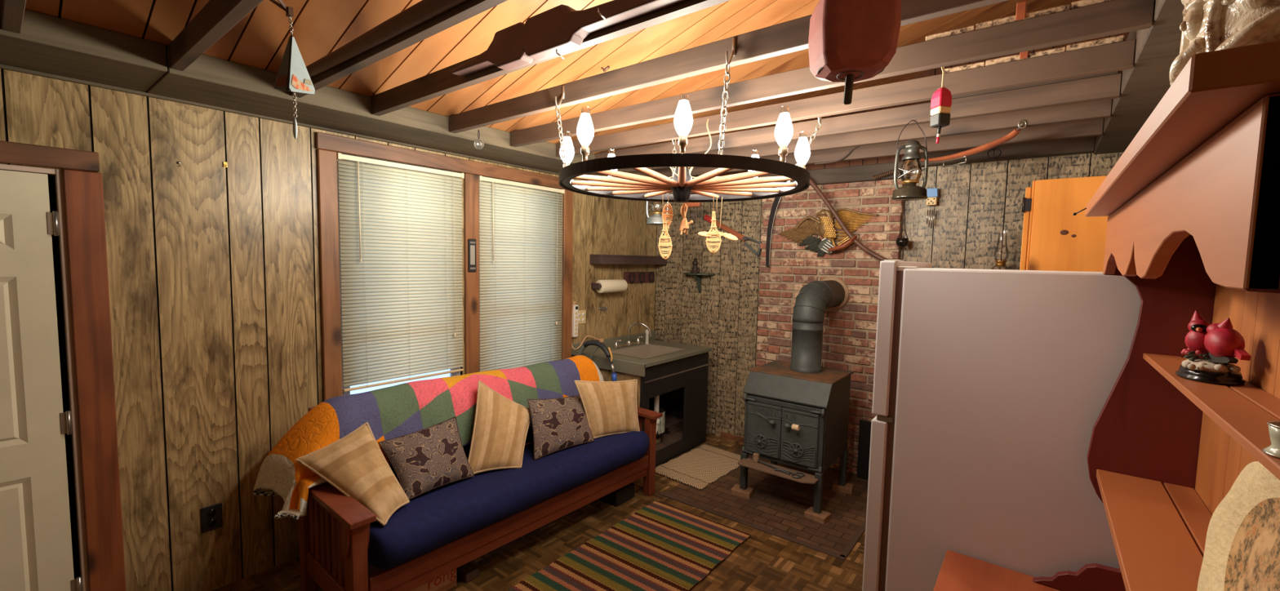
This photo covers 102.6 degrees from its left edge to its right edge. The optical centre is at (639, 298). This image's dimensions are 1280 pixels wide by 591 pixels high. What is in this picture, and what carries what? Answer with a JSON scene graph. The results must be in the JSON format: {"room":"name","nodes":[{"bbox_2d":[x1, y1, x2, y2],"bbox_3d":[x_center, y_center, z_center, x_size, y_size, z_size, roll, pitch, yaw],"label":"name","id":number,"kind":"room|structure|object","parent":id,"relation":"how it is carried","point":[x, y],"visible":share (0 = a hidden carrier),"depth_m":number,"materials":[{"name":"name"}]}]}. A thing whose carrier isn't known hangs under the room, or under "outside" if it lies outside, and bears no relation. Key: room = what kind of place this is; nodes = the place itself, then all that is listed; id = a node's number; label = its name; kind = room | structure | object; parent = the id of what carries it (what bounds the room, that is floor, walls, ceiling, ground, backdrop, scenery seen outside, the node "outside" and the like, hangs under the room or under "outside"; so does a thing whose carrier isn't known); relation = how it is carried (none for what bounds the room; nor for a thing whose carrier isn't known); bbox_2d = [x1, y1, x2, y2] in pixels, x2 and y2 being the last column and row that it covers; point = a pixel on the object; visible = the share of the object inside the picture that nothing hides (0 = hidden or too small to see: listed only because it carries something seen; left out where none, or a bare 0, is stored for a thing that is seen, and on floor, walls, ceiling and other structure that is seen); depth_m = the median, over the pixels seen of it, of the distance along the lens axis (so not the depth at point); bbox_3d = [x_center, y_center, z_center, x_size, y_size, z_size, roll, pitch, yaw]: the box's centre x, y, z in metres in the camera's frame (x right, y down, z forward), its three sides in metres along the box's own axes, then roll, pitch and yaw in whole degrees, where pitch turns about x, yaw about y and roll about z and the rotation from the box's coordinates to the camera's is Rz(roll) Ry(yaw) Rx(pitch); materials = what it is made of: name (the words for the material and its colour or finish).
{"room":"cabin living room","nodes":[
{"label":"cabin living room","id":0,"kind":"room"},
{"bbox_2d":[0,68,657,590],"bbox_3d":[-1.863,0.198,2.893,0.100,2.500,6.630,4,5,38],"label":"wall","id":1,"kind":"structure","parent":0,"point":[214,268],"depth_m":2.50,"materials":[{"name":"brown"}]},
{"bbox_2d":[0,169,82,590],"bbox_3d":[-2.692,0.510,1.810,0.054,1.987,0.948,4,5,38],"label":"door","id":2,"kind":"structure","parent":1,"relation":"in","point":[37,553],"depth_m":2.07,"materials":[{"name":"white paint"}]},
{"bbox_2d":[0,164,88,590],"bbox_3d":[-2.730,0.503,1.801,0.094,2.020,1.016,4,5,38],"label":"door frame","id":3,"kind":"structure","parent":1,"relation":"attached to","point":[57,174],"depth_m":2.15,"materials":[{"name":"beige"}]},
{"bbox_2d":[0,140,99,172],"bbox_3d":[-2.678,-0.543,1.667,0.029,0.081,1.268,4,5,38],"label":"trim","id":4,"kind":"structure","parent":1,"relation":"attached to","point":[14,153],"depth_m":2.05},
{"bbox_2d":[62,168,125,590],"bbox_3d":[-2.341,0.479,2.208,0.021,2.022,0.111,4,5,38],"label":"trim","id":5,"kind":"structure","parent":1,"relation":"attached to","point":[83,195],"depth_m":2.19,"materials":[{"name":"wood"}]},
{"bbox_2d":[200,502,222,533],"bbox_3d":[-2.131,1.093,2.549,0.010,0.125,0.083,4,5,38],"label":"outlet","id":6,"kind":"object","parent":1,"relation":"attached to","point":[211,518],"visible":1,"depth_m":2.54,"materials":[{"name":"plastic"}]},
{"bbox_2d":[316,148,342,401],"bbox_3d":[-1.756,-0.007,2.908,0.023,1.631,0.095,4,5,38],"label":"trim","id":7,"kind":"structure","parent":1,"relation":"attached to","point":[327,187],"depth_m":2.89,"materials":[{"name":"wood"}]},
{"bbox_2d":[0,8,671,180],"bbox_3d":[-1.654,-0.968,2.596,0.450,0.117,6.530,4,5,38],"label":"ceiling beam","id":8,"kind":"structure","parent":1,"relation":"attached to","point":[47,46],"depth_m":2.23,"materials":[{"name":"wood"}]},
{"bbox_2d":[337,159,460,395],"bbox_3d":[-1.534,-0.093,3.299,0.060,1.512,0.800,4,5,38],"label":"window","id":9,"kind":"structure","parent":1,"relation":"in","point":[454,374],"depth_m":3.00,"materials":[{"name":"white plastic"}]},
{"bbox_2d":[337,152,464,391],"bbox_3d":[-1.473,-0.153,3.251,0.044,1.372,0.801,4,5,38],"label":"window blind","id":10,"kind":"object","parent":9,"relation":"attached to","point":[401,249],"visible":1,"depth_m":3.21,"materials":[{"name":"beige plastic"}]},
{"bbox_2d":[315,131,574,189],"bbox_3d":[-1.165,-0.909,3.574,0.025,0.090,1.965,4,5,38],"label":"trim","id":11,"kind":"structure","parent":1,"relation":"attached to","point":[325,141],"depth_m":3.29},
{"bbox_2d":[463,173,479,374],"bbox_3d":[-1.188,-0.110,3.625,0.023,1.511,0.110,4,5,38],"label":"trim","id":12,"kind":"structure","parent":1,"relation":"attached to","point":[471,181],"depth_m":3.61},
{"bbox_2d":[467,238,475,271],"bbox_3d":[-1.176,-0.299,3.591,0.014,0.230,0.062,4,5,38],"label":"thermometer","id":13,"kind":"object","parent":1,"relation":"attached to","point":[471,242],"visible":1,"depth_m":3.58,"materials":[{"name":"black paint"}]},
{"bbox_2d":[479,181,559,337],"bbox_3d":[-0.957,-0.136,4.034,0.060,1.512,0.806,4,5,38],"label":"window","id":14,"kind":"structure","parent":1,"relation":"in","point":[484,181],"depth_m":3.74,"materials":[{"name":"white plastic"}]},
{"bbox_2d":[479,175,564,371],"bbox_3d":[-0.899,-0.145,3.987,0.044,1.479,0.816,4,5,38],"label":"window blind","id":15,"kind":"object","parent":14,"relation":"attached to","point":[521,287],"visible":0.96,"depth_m":3.95,"materials":[{"name":"beige plastic"}]},
{"bbox_2d":[561,189,573,359],"bbox_3d":[-0.617,-0.093,4.359,0.023,1.631,0.102,4,5,38],"label":"trim","id":16,"kind":"structure","parent":1,"relation":"attached to","point":[567,237],"depth_m":4.34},
{"bbox_2d":[571,301,604,350],"bbox_3d":[-0.465,0.231,4.563,0.044,0.425,0.386,5,6,40],"label":"power strip","id":17,"kind":"object","parent":1,"relation":"attached to","point":[575,307],"visible":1,"depth_m":4.43,"materials":[{"name":"beige plastic"}]},
{"bbox_2d":[591,282,601,289],"bbox_3d":[-0.288,-0.113,4.717,0.099,0.060,0.359,4,5,38],"label":"paper towel holder","id":18,"kind":"object","parent":1,"relation":"attached to","point":[593,286],"visible":0.45,"depth_m":4.58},
{"bbox_2d":[595,279,627,293],"bbox_3d":[-0.261,-0.111,4.696,0.118,0.118,0.320,4,5,38],"label":"paper towel roll","id":19,"kind":"object","parent":18,"relation":"on","point":[612,285],"visible":1,"depth_m":4.64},
{"bbox_2d":[590,253,666,264],"bbox_3d":[-0.085,-0.367,4.915,0.144,0.085,0.995,4,5,38],"label":"wall shelf","id":20,"kind":"object","parent":1,"relation":"attached to","point":[594,259],"visible":0.88,"depth_m":4.74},
{"bbox_2d":[623,271,654,283],"bbox_3d":[0.013,-0.206,5.125,0.060,0.112,0.490,4,5,38],"label":"rack","id":21,"kind":"object","parent":1,"relation":"attached to","point":[629,277],"visible":1,"depth_m":5.11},
{"bbox_2d":[212,433,868,590],"bbox_3d":[-0.439,1.585,1.857,3.785,0.064,6.630,4,5,38],"label":"floor","id":22,"kind":"structure","parent":0,"point":[764,562],"depth_m":3.15,"materials":[{"name":"wood"}]},
{"bbox_2d":[368,565,457,590],"bbox_3d":[-1.188,1.424,2.575,0.303,0.130,0.410,4,5,38],"label":"cardboard box","id":23,"kind":"object","parent":22,"relation":"on","point":[446,582],"visible":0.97,"depth_m":2.57,"materials":[{"name":"brown"}]},
{"bbox_2d":[456,562,479,582],"bbox_3d":[-0.928,1.459,2.736,0.120,0.045,0.080,4,5,38],"label":"wood block","id":24,"kind":"object","parent":22,"relation":"on","point":[467,572],"visible":0.72,"depth_m":2.71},
{"bbox_2d":[298,406,662,590],"bbox_3d":[-0.815,0.998,3.148,0.915,0.901,2.113,4,5,38],"label":"futon sofa","id":25,"kind":"object","parent":22,"relation":"on","point":[441,530],"visible":0.4,"depth_m":2.54,"materials":[{"name":"fabric"}]},
{"bbox_2d":[295,422,409,526],"bbox_3d":[-1.331,0.815,2.457,0.531,0.347,0.271,3,5,19],"label":"throw pillow","id":26,"kind":"object","parent":25,"relation":"on","point":[354,464],"visible":0.95,"depth_m":2.40,"materials":[{"name":"fabric"}]},
{"bbox_2d":[377,416,474,500],"bbox_3d":[-1.112,0.839,2.731,0.266,0.281,0.432,4,5,38],"label":"throw pillow","id":27,"kind":"object","parent":25,"relation":"on","point":[433,457],"visible":0.98,"depth_m":2.66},
{"bbox_2d":[253,355,604,519],"bbox_3d":[-1.046,0.712,3.222,0.427,0.482,2.196,5,6,40],"label":"quilt","id":28,"kind":"object","parent":25,"relation":"on","point":[394,411],"visible":0.66,"depth_m":2.79,"materials":[{"name":"fabric"}]},
{"bbox_2d":[467,380,531,474],"bbox_3d":[-0.832,0.736,3.064,0.305,0.460,0.536,1,4,-3],"label":"throw pillow","id":29,"kind":"object","parent":25,"relation":"on","point":[501,424],"visible":0.94,"depth_m":2.98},
{"bbox_2d":[527,395,594,460],"bbox_3d":[-0.504,0.797,3.330,0.267,0.303,0.599,5,6,42],"label":"throw pillow","id":30,"kind":"object","parent":25,"relation":"on","point":[559,424],"visible":0.91,"depth_m":3.26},
{"bbox_2d":[573,379,639,439],"bbox_3d":[-0.208,0.754,3.540,0.486,0.400,0.136,-1,5,-29],"label":"throw pillow","id":31,"kind":"object","parent":25,"relation":"on","point":[610,407],"visible":0.97,"depth_m":3.50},
{"bbox_2d":[598,483,634,506],"bbox_3d":[-0.201,1.373,3.675,0.260,0.106,0.200,4,5,38],"label":"storage bin","id":32,"kind":"object","parent":22,"relation":"on","point":[616,498],"visible":0.41,"depth_m":3.57,"materials":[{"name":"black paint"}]},
{"bbox_2d":[506,500,750,590],"bbox_3d":[-0.076,1.487,2.788,0.724,0.014,1.550,4,5,38],"label":"striped rug","id":33,"kind":"object","parent":22,"relation":"on","point":[661,546],"visible":1,"depth_m":2.93,"materials":[{"name":"fabric"}]},
{"bbox_2d":[571,322,711,467],"bbox_3d":[0.080,0.790,4.693,0.819,1.127,1.229,4,5,38],"label":"base cabinet","id":34,"kind":"object","parent":22,"relation":"on","point":[676,372],"visible":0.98,"depth_m":4.52,"materials":[{"name":"black paint"}]},
{"bbox_2d":[577,340,617,381],"bbox_3d":[-0.366,0.590,4.191,0.463,0.489,0.042,4,5,38],"label":"hose","id":35,"kind":"object","parent":34,"relation":"hanging from","point":[607,352],"visible":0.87,"depth_m":4.10,"materials":[{"name":"grey"}]},
{"bbox_2d":[610,322,651,349],"bbox_3d":[-0.035,0.335,4.706,0.228,0.226,0.442,4,5,38],"label":"faucet","id":36,"kind":"object","parent":34,"relation":"on","point":[637,344],"depth_m":4.74,"materials":[{"name":"silver metal"}]},
{"bbox_2d":[611,343,685,359],"bbox_3d":[0.064,0.544,4.519,0.430,0.164,0.620,4,5,38],"label":"sink basin","id":37,"kind":"object","parent":34,"relation":"in","point":[646,351],"depth_m":4.70,"materials":[{"name":"metal"}]},
{"bbox_2d":[648,397,665,444],"bbox_3d":[0.098,1.053,4.465,0.241,0.402,0.240,4,5,38],"label":"tank","id":38,"kind":"object","parent":34,"relation":"in","point":[660,433],"visible":0.21,"depth_m":4.40,"materials":[{"name":"white"}]},
{"bbox_2d":[664,414,683,434],"bbox_3d":[0.227,1.181,4.791,0.260,0.101,0.260,4,5,38],"label":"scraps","id":39,"kind":"object","parent":34,"relation":"in","point":[673,424],"visible":0.51,"depth_m":4.72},
{"bbox_2d":[655,444,740,489],"bbox_3d":[0.525,1.389,4.264,0.523,0.018,0.835,4,5,38],"label":"woven mat","id":40,"kind":"object","parent":22,"relation":"on","point":[704,465],"visible":0.92,"depth_m":4.21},
{"bbox_2d":[730,484,753,498],"bbox_3d":[0.750,1.418,3.759,0.140,0.041,0.110,4,5,29],"label":"brick","id":41,"kind":"object","parent":22,"relation":"on","point":[735,490],"visible":0.96,"depth_m":3.72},
{"bbox_2d":[737,360,853,513],"bbox_3d":[1.121,0.972,3.741,0.608,0.864,0.712,4,5,38],"label":"wood stove","id":42,"kind":"object","parent":41,"relation":"on","point":[794,419],"visible":0.99,"depth_m":3.56,"materials":[{"name":"black metal"}]},
{"bbox_2d":[737,457,817,484],"bbox_3d":[0.947,1.190,3.536,0.545,0.012,0.154,4,5,38],"label":"shelf","id":43,"kind":"object","parent":42,"relation":"attached to","point":[748,462],"depth_m":3.52,"materials":[{"name":"brown"}]},
{"bbox_2d":[752,452,804,478],"bbox_3d":[0.942,1.154,3.531,0.382,0.060,0.102,5,6,40],"label":"tongs","id":44,"kind":"object","parent":42,"relation":"on","point":[756,458],"visible":1,"depth_m":3.52,"materials":[{"name":"metal"}]},
{"bbox_2d":[743,371,832,408],"bbox_3d":[1.022,0.632,3.581,0.600,0.157,0.108,4,5,38],"label":"hood","id":45,"kind":"object","parent":42,"relation":"attached to","point":[806,393],"depth_m":3.56,"materials":[{"name":"black metal"}]},
{"bbox_2d":[790,276,848,373],"bbox_3d":[1.365,0.183,3.947,0.276,0.686,0.628,4,5,38],"label":"stovepipe","id":46,"kind":"object","parent":42,"relation":"on","point":[829,293],"visible":1,"depth_m":3.73,"materials":[{"name":"black metal"}]},
{"bbox_2d":[658,491,866,560],"bbox_3d":[0.852,1.451,3.582,1.303,0.012,0.655,4,5,38],"label":"trim","id":47,"kind":"structure","parent":22,"relation":"on","point":[857,535],"depth_m":3.23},
{"bbox_2d":[804,506,831,524],"bbox_3d":[1.186,1.452,3.425,0.140,0.041,0.110,5,6,44],"label":"brick","id":48,"kind":"object","parent":22,"relation":"on","point":[824,517],"visible":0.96,"depth_m":3.39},
{"bbox_2d":[831,480,853,494],"bbox_3d":[1.525,1.426,3.857,0.140,0.041,0.110,3,5,26],"label":"brick","id":49,"kind":"object","parent":22,"relation":"on","point":[847,488],"visible":0.96,"depth_m":3.82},
{"bbox_2d":[862,259,1141,590],"bbox_3d":[1.449,0.715,2.083,0.886,1.716,0.799,4,5,38],"label":"refrigerator","id":50,"kind":"object","parent":22,"relation":"on","point":[991,387],"visible":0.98,"depth_m":1.76,"materials":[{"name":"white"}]},
{"bbox_2d":[1019,175,1108,271],"bbox_3d":[2.283,0.484,2.754,0.459,2.115,0.902,4,5,38],"label":"tall cabinet","id":51,"kind":"object","parent":22,"relation":"on","point":[1054,238],"visible":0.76,"depth_m":2.38,"materials":[{"name":"wood"}]},
{"bbox_2d":[933,40,1279,590],"bbox_3d":[0.899,0.693,1.087,0.606,1.888,1.425,4,5,38],"label":"hutch","id":52,"kind":"object","parent":22,"relation":"on","point":[1191,204],"visible":0.95,"depth_m":1.07,"materials":[{"name":"brown wood"}]},
{"bbox_2d":[933,550,1061,590],"bbox_3d":[0.904,0.972,1.110,0.593,0.033,1.409,4,5,38],"label":"countertop","id":53,"kind":"structure","parent":52,"relation":"on","point":[958,571],"depth_m":1.68,"materials":[{"name":"wood"}]},
{"bbox_2d":[1096,469,1212,590],"bbox_3d":[1.055,0.566,0.971,0.204,0.023,1.321,4,5,38],"label":"shelf","id":54,"kind":"object","parent":52,"relation":"attached to","point":[1158,525],"depth_m":1.21,"materials":[{"name":"brown wood"}]},
{"bbox_2d":[1142,353,1279,479],"bbox_3d":[1.093,0.201,0.920,0.126,0.016,1.321,4,5,38],"label":"shelf","id":55,"kind":"object","parent":52,"relation":"attached to","point":[1243,411],"depth_m":0.94,"materials":[{"name":"brown wood"}]},
{"bbox_2d":[1175,310,1251,386],"bbox_3d":[1.260,0.106,1.126,0.104,0.148,0.160,4,5,38],"label":"figurine","id":56,"kind":"object","parent":52,"relation":"on","point":[1220,344],"visible":1,"depth_m":1.10,"materials":[{"name":"red"}]},
{"bbox_2d":[1168,0,1279,85],"bbox_3d":[0.799,-0.377,0.546,0.264,0.320,0.315,-2,5,-37],"label":"figurine","id":57,"kind":"object","parent":52,"relation":"on","point":[1206,25],"visible":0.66,"depth_m":0.58,"materials":[{"name":"ceramic"}]},
{"bbox_2d":[1196,461,1279,590],"bbox_3d":[0.861,0.394,0.712,0.070,0.345,0.450,4,5,38],"label":"plaque","id":58,"kind":"object","parent":52,"relation":"on","point":[1242,552],"visible":0.98,"depth_m":0.80,"materials":[{"name":"wood"}]},
{"bbox_2d":[1262,420,1279,458],"bbox_3d":[0.847,0.186,0.662,0.054,0.041,0.054,4,5,38],"label":"cup","id":59,"kind":"object","parent":52,"relation":"on","point":[1273,450],"visible":1,"depth_m":0.67,"materials":[{"name":"silver metal"}]},
{"bbox_2d":[25,0,1078,178],"bbox_3d":[-0.241,-1.436,1.523,3.435,1.132,6.630,4,5,38],"label":"ceiling","id":60,"kind":"structure","parent":0,"point":[260,39],"depth_m":2.53,"materials":[{"name":"orange wood"}]},
{"bbox_2d":[0,0,26,33],"bbox_3d":[-0.921,-0.835,0.788,2.936,0.090,0.040,4,5,38],"label":"ceiling beam","id":61,"kind":"structure","parent":60,"relation":"attached to","point":[12,11],"depth_m":1.58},
{"bbox_2d":[168,0,262,71],"bbox_3d":[-0.667,-0.854,1.112,2.936,0.090,0.040,4,5,38],"label":"ceiling beam","id":62,"kind":"structure","parent":60,"relation":"attached to","point":[216,18],"depth_m":1.70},
{"bbox_2d":[269,0,315,138],"bbox_3d":[-0.999,-0.651,1.439,0.105,0.393,0.112,1,4,1],"label":"wind chime","id":63,"kind":"object","parent":62,"relation":"hanging from","point":[293,75],"visible":1,"depth_m":1.45,"materials":[{"name":"white paint"}]},
{"bbox_2d":[290,0,506,97],"bbox_3d":[-0.415,-0.873,1.432,2.936,0.090,0.040,4,5,38],"label":"ceiling beam","id":64,"kind":"structure","parent":60,"relation":"attached to","point":[468,9],"depth_m":1.71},
{"bbox_2d":[306,0,466,77],"bbox_3d":[-0.762,-0.893,1.654,1.780,0.055,0.048,4,5,38],"label":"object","id":65,"kind":"structure","parent":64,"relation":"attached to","point":[423,11],"depth_m":1.70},
{"bbox_2d":[371,0,728,115],"bbox_3d":[-0.195,-0.889,1.714,2.936,0.090,0.040,4,5,38],"label":"ceiling beam","id":66,"kind":"structure","parent":60,"relation":"attached to","point":[442,82],"depth_m":2.08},
{"bbox_2d":[451,0,684,76],"bbox_3d":[-0.158,-0.886,1.622,1.490,0.128,0.055,4,5,38],"label":"yoke","id":67,"kind":"object","parent":66,"relation":"attached to","point":[562,28],"visible":1,"depth_m":1.70,"materials":[{"name":"brown paint"}]},
{"bbox_2d":[808,0,901,104],"bbox_3d":[0.529,-0.668,1.276,0.185,0.360,0.173,1,4,2],"label":"buoy","id":68,"kind":"object","parent":66,"relation":"hanging from","point":[850,42],"visible":1,"depth_m":1.21,"materials":[{"name":"red paint"}]},
{"bbox_2d":[448,0,1008,133],"bbox_3d":[0.072,-0.909,2.053,2.936,0.090,0.040,4,5,38],"label":"ceiling beam","id":69,"kind":"structure","parent":60,"relation":"attached to","point":[793,35],"depth_m":1.97,"materials":[{"name":"wood"}]},
{"bbox_2d":[555,37,821,202],"bbox_3d":[0.200,-0.709,2.391,1.160,0.515,1.160,4,5,38],"label":"chandelier","id":70,"kind":"object","parent":69,"relation":"hanging from","point":[744,186],"visible":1,"depth_m":2.18,"materials":[{"name":"black metal"}]},
{"bbox_2d":[560,132,573,167],"bbox_3d":[-0.347,-0.677,2.436,0.069,0.220,0.069,4,5,38],"label":"bulb","id":71,"kind":"object","parent":70,"relation":"attached to","point":[569,148],"depth_m":2.41,"materials":[{"name":"glass"}]},
{"bbox_2d":[576,107,594,160],"bbox_3d":[-0.217,-0.645,2.038,0.069,0.220,0.069,4,5,38],"label":"bulb","id":72,"kind":"object","parent":70,"relation":"attached to","point":[585,131],"depth_m":2.02,"materials":[{"name":"glass"}]},
{"bbox_2d":[607,149,617,176],"bbox_3d":[-0.157,-0.701,2.809,0.069,0.220,0.069,4,5,38],"label":"bulb","id":73,"kind":"object","parent":70,"relation":"attached to","point":[610,154],"depth_m":2.79,"materials":[{"name":"white glass"}]},
{"bbox_2d":[657,193,673,259],"bbox_3d":[0.134,-0.377,2.651,0.083,0.356,0.050,1,4,-5],"label":"miniature snowshoes","id":74,"kind":"object","parent":70,"relation":"hanging from","point":[664,215],"visible":1,"depth_m":2.64,"materials":[{"name":"wicker"}]},
{"bbox_2d":[674,94,693,153],"bbox_3d":[0.156,-0.623,1.849,0.069,0.220,0.069,4,5,38],"label":"bulb","id":75,"kind":"object","parent":70,"relation":"attached to","point":[683,120],"depth_m":1.83,"materials":[{"name":"glass"}]},
{"bbox_2d":[678,202,693,234],"bbox_3d":[0.236,-0.431,2.619,0.075,0.212,0.043,2,4,8],"label":"ornament","id":76,"kind":"object","parent":70,"relation":"hanging from","point":[684,225],"visible":0.99,"depth_m":2.61,"materials":[{"name":"brown"}]},
{"bbox_2d":[697,192,737,253],"bbox_3d":[0.381,-0.361,2.489,0.198,0.294,0.073,0,4,-9],"label":"miniature snowshoes","id":77,"kind":"object","parent":70,"relation":"hanging from","point":[709,234],"visible":1,"depth_m":2.46,"materials":[{"name":"wicker"}]},
{"bbox_2d":[748,150,759,177],"bbox_3d":[0.616,-0.681,2.750,0.069,0.220,0.069,4,5,38],"label":"bulb","id":78,"kind":"object","parent":70,"relation":"attached to","point":[753,155],"depth_m":2.73,"materials":[{"name":"white glass"}]},
{"bbox_2d":[774,107,793,162],"bbox_3d":[0.555,-0.625,1.979,0.069,0.220,0.069,4,5,38],"label":"bulb","id":79,"kind":"object","parent":70,"relation":"attached to","point":[784,131],"depth_m":1.96,"materials":[{"name":"glass"}]},
{"bbox_2d":[794,132,810,168],"bbox_3d":[0.745,-0.649,2.352,0.069,0.220,0.069,4,5,38],"label":"bulb","id":80,"kind":"object","parent":70,"relation":"attached to","point":[802,152],"depth_m":2.33,"materials":[{"name":"glass"}]},
{"bbox_2d":[510,0,1155,146],"bbox_3d":[0.337,-0.929,2.391,2.936,0.090,0.040,4,5,38],"label":"ceiling beam","id":81,"kind":"structure","parent":60,"relation":"attached to","point":[1113,17],"depth_m":1.83,"materials":[{"name":"wood"}]},
{"bbox_2d":[929,66,951,143],"bbox_3d":[1.094,-0.709,1.861,0.050,0.288,0.050,0,4,-11],"label":"buoy","id":82,"kind":"object","parent":81,"relation":"hanging from","point":[941,100],"visible":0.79,"depth_m":1.84,"materials":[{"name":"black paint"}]},
{"bbox_2d":[555,39,1135,157],"bbox_3d":[0.579,-0.948,2.700,2.936,0.090,0.040,4,5,38],"label":"ceiling beam","id":83,"kind":"structure","parent":60,"relation":"attached to","point":[1115,56],"depth_m":2.22,"materials":[{"name":"wood"}]},
{"bbox_2d":[925,0,1124,73],"bbox_3d":[1.374,-0.943,1.829,0.560,0.058,0.433,4,5,38],"label":"ladder","id":84,"kind":"object","parent":83,"relation":"on","point":[1021,14],"visible":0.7,"depth_m":1.81,"materials":[{"name":"white wood"}]},
{"bbox_2d":[595,72,1121,159],"bbox_3d":[0.824,-0.966,3.012,2.936,0.090,0.040,4,5,38],"label":"ceiling beam","id":85,"kind":"structure","parent":60,"relation":"attached to","point":[1107,86],"depth_m":2.56,"materials":[{"name":"wood"}]},
{"bbox_2d":[891,120,928,200],"bbox_3d":[1.359,-0.692,2.564,0.163,0.390,0.163,4,5,38],"label":"hurricane lantern","id":86,"kind":"object","parent":85,"relation":"hanging from","point":[909,191],"visible":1,"depth_m":2.55,"materials":[{"name":"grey metal"}]},
{"bbox_2d":[951,71,1119,98],"bbox_3d":[1.738,-0.960,2.295,0.600,0.039,0.034,4,5,38],"label":"wooden rack","id":87,"kind":"object","parent":85,"relation":"on","point":[1114,72],"visible":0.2,"depth_m":2.26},
{"bbox_2d":[624,98,1112,173],"bbox_3d":[1.040,-0.983,3.287,2.936,0.090,0.040,4,5,38],"label":"beam","id":88,"kind":"structure","parent":60,"relation":"attached to","point":[1102,108],"depth_m":2.76,"materials":[{"name":"wood"}]},
{"bbox_2d":[912,120,1026,167],"bbox_3d":[1.933,-0.872,3.045,0.114,0.119,0.966,1,4,-3],"label":"singletree","id":89,"kind":"object","parent":88,"relation":"hanging from","point":[1015,132],"visible":0.84,"depth_m":2.96,"materials":[{"name":"brown wood"}]},
{"bbox_2d":[654,118,1103,177],"bbox_3d":[1.296,-1.002,3.613,2.936,0.090,0.040,4,5,38],"label":"beam","id":90,"kind":"structure","parent":60,"relation":"attached to","point":[1091,127],"depth_m":3.11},
{"bbox_2d":[684,192,702,226],"bbox_3d":[0.453,-0.808,4.279,0.159,0.434,0.040,4,5,38],"label":"rake","id":91,"kind":"object","parent":90,"relation":"hanging from","point":[689,204],"visible":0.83,"depth_m":4.27,"materials":[{"name":"wood"}]},
{"bbox_2d":[755,178,903,475],"bbox_3d":[1.519,0.212,4.274,1.128,2.400,0.088,4,5,38],"label":"brick wall","id":92,"kind":"structure","parent":0,"point":[849,332],"depth_m":4.13,"materials":[{"name":"brick"}]},
{"bbox_2d":[777,208,878,257],"bbox_3d":[1.489,-0.530,4.157,0.806,0.389,0.092,4,5,38],"label":"plaque","id":93,"kind":"object","parent":92,"relation":"attached to","point":[825,224],"visible":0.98,"depth_m":4.13,"materials":[{"name":"brown metal"}]},
{"bbox_2d":[856,419,871,480],"bbox_3d":[1.934,1.214,3.921,0.500,0.470,0.025,4,5,38],"label":"trim","id":94,"kind":"structure","parent":92,"relation":"attached to","point":[864,431],"depth_m":4.04,"materials":[{"name":"black paint"}]},
{"bbox_2d":[654,0,1128,436],"bbox_3d":[1.611,-0.389,4.286,3.785,3.600,0.100,4,5,38],"label":"wall","id":95,"kind":"structure","parent":0,"point":[976,201],"depth_m":4.69,"materials":[{"name":"grey"}]},
{"bbox_2d":[683,272,715,293],"bbox_3d":[0.548,-0.145,4.981,0.339,0.195,0.140,4,5,38],"label":"shelf","id":96,"kind":"object","parent":95,"relation":"attached to","point":[697,276],"visible":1,"depth_m":4.98,"materials":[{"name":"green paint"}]},
{"bbox_2d":[720,431,743,443],"bbox_3d":[0.929,1.333,4.851,0.370,0.055,0.014,4,5,38],"label":"baseboard","id":97,"kind":"structure","parent":95,"relation":"attached to","point":[725,435],"depth_m":4.88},
{"bbox_2d":[703,214,761,256],"bbox_3d":[0.850,-0.590,4.760,0.608,0.392,0.033,4,5,38],"label":"saw","id":98,"kind":"object","parent":95,"relation":"attached to","point":[708,218],"visible":0.94,"depth_m":4.72,"materials":[{"name":"red paint"}]},
{"bbox_2d":[690,136,1095,194],"bbox_3d":[1.650,-1.009,4.066,2.940,0.190,0.140,4,5,38],"label":"beam","id":99,"kind":"structure","parent":95,"relation":"attached to","point":[860,173],"depth_m":3.58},
{"bbox_2d":[765,177,888,266],"bbox_3d":[1.474,-0.652,4.081,1.057,0.827,0.115,5,6,41],"label":"scythe","id":100,"kind":"object","parent":99,"relation":"hanging from","point":[852,238],"visible":0.81,"depth_m":4.04,"materials":[{"name":"wood"}]},
{"bbox_2d":[895,177,909,260],"bbox_3d":[1.945,-0.511,3.788,0.090,0.789,0.090,4,5,38],"label":"ladle","id":101,"kind":"object","parent":99,"relation":"hanging from","point":[903,242],"visible":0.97,"depth_m":3.77,"materials":[{"name":"black"}]},
{"bbox_2d":[925,187,938,227],"bbox_3d":[2.131,-0.654,3.743,0.080,0.283,0.087,4,5,38],"label":"door chime","id":102,"kind":"object","parent":95,"relation":"attached to","point":[932,193],"visible":0.97,"depth_m":3.71,"materials":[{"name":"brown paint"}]},
{"bbox_3d":[2.420,-0.027,3.475,0.300,0.168,0.209,4,5,38],"label":"ledge","id":103,"kind":"object","parent":95,"relation":"attached to","visible":0},
{"bbox_2d":[990,230,1009,269],"bbox_3d":[2.418,-0.281,3.430,0.110,0.345,0.110,4,5,38],"label":"oil lamp","id":104,"kind":"object","parent":103,"relation":"on","point":[1002,264],"visible":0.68,"depth_m":3.43,"materials":[{"name":"clear glass"}]},
{"bbox_3d":[1.048,-0.124,0.589,0.100,3.600,6.630,4,5,38],"label":"wall","id":105,"kind":"structure","parent":0,"visible":0},
{"bbox_2d":[1093,0,1184,154],"bbox_3d":[0.915,-0.846,0.587,0.195,0.205,6.530,4,5,38],"label":"ceiling beam","id":106,"kind":"structure","parent":105,"relation":"attached to","point":[1143,86],"depth_m":1.94,"materials":[{"name":"wood"}]},
{"bbox_3d":[0.082,-0.956,3.716,0.004,0.069,0.171,4,5,38],"label":"wire","id":107,"kind":"object","parent":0,"visible":0},
{"bbox_2d":[645,200,668,225],"bbox_3d":[0.130,-0.739,3.799,0.163,0.382,0.163,4,5,38],"label":"hurricane lantern","id":108,"kind":"object","parent":107,"relation":"hanging from","point":[656,219],"visible":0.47,"depth_m":3.78,"materials":[{"name":"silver metal"}]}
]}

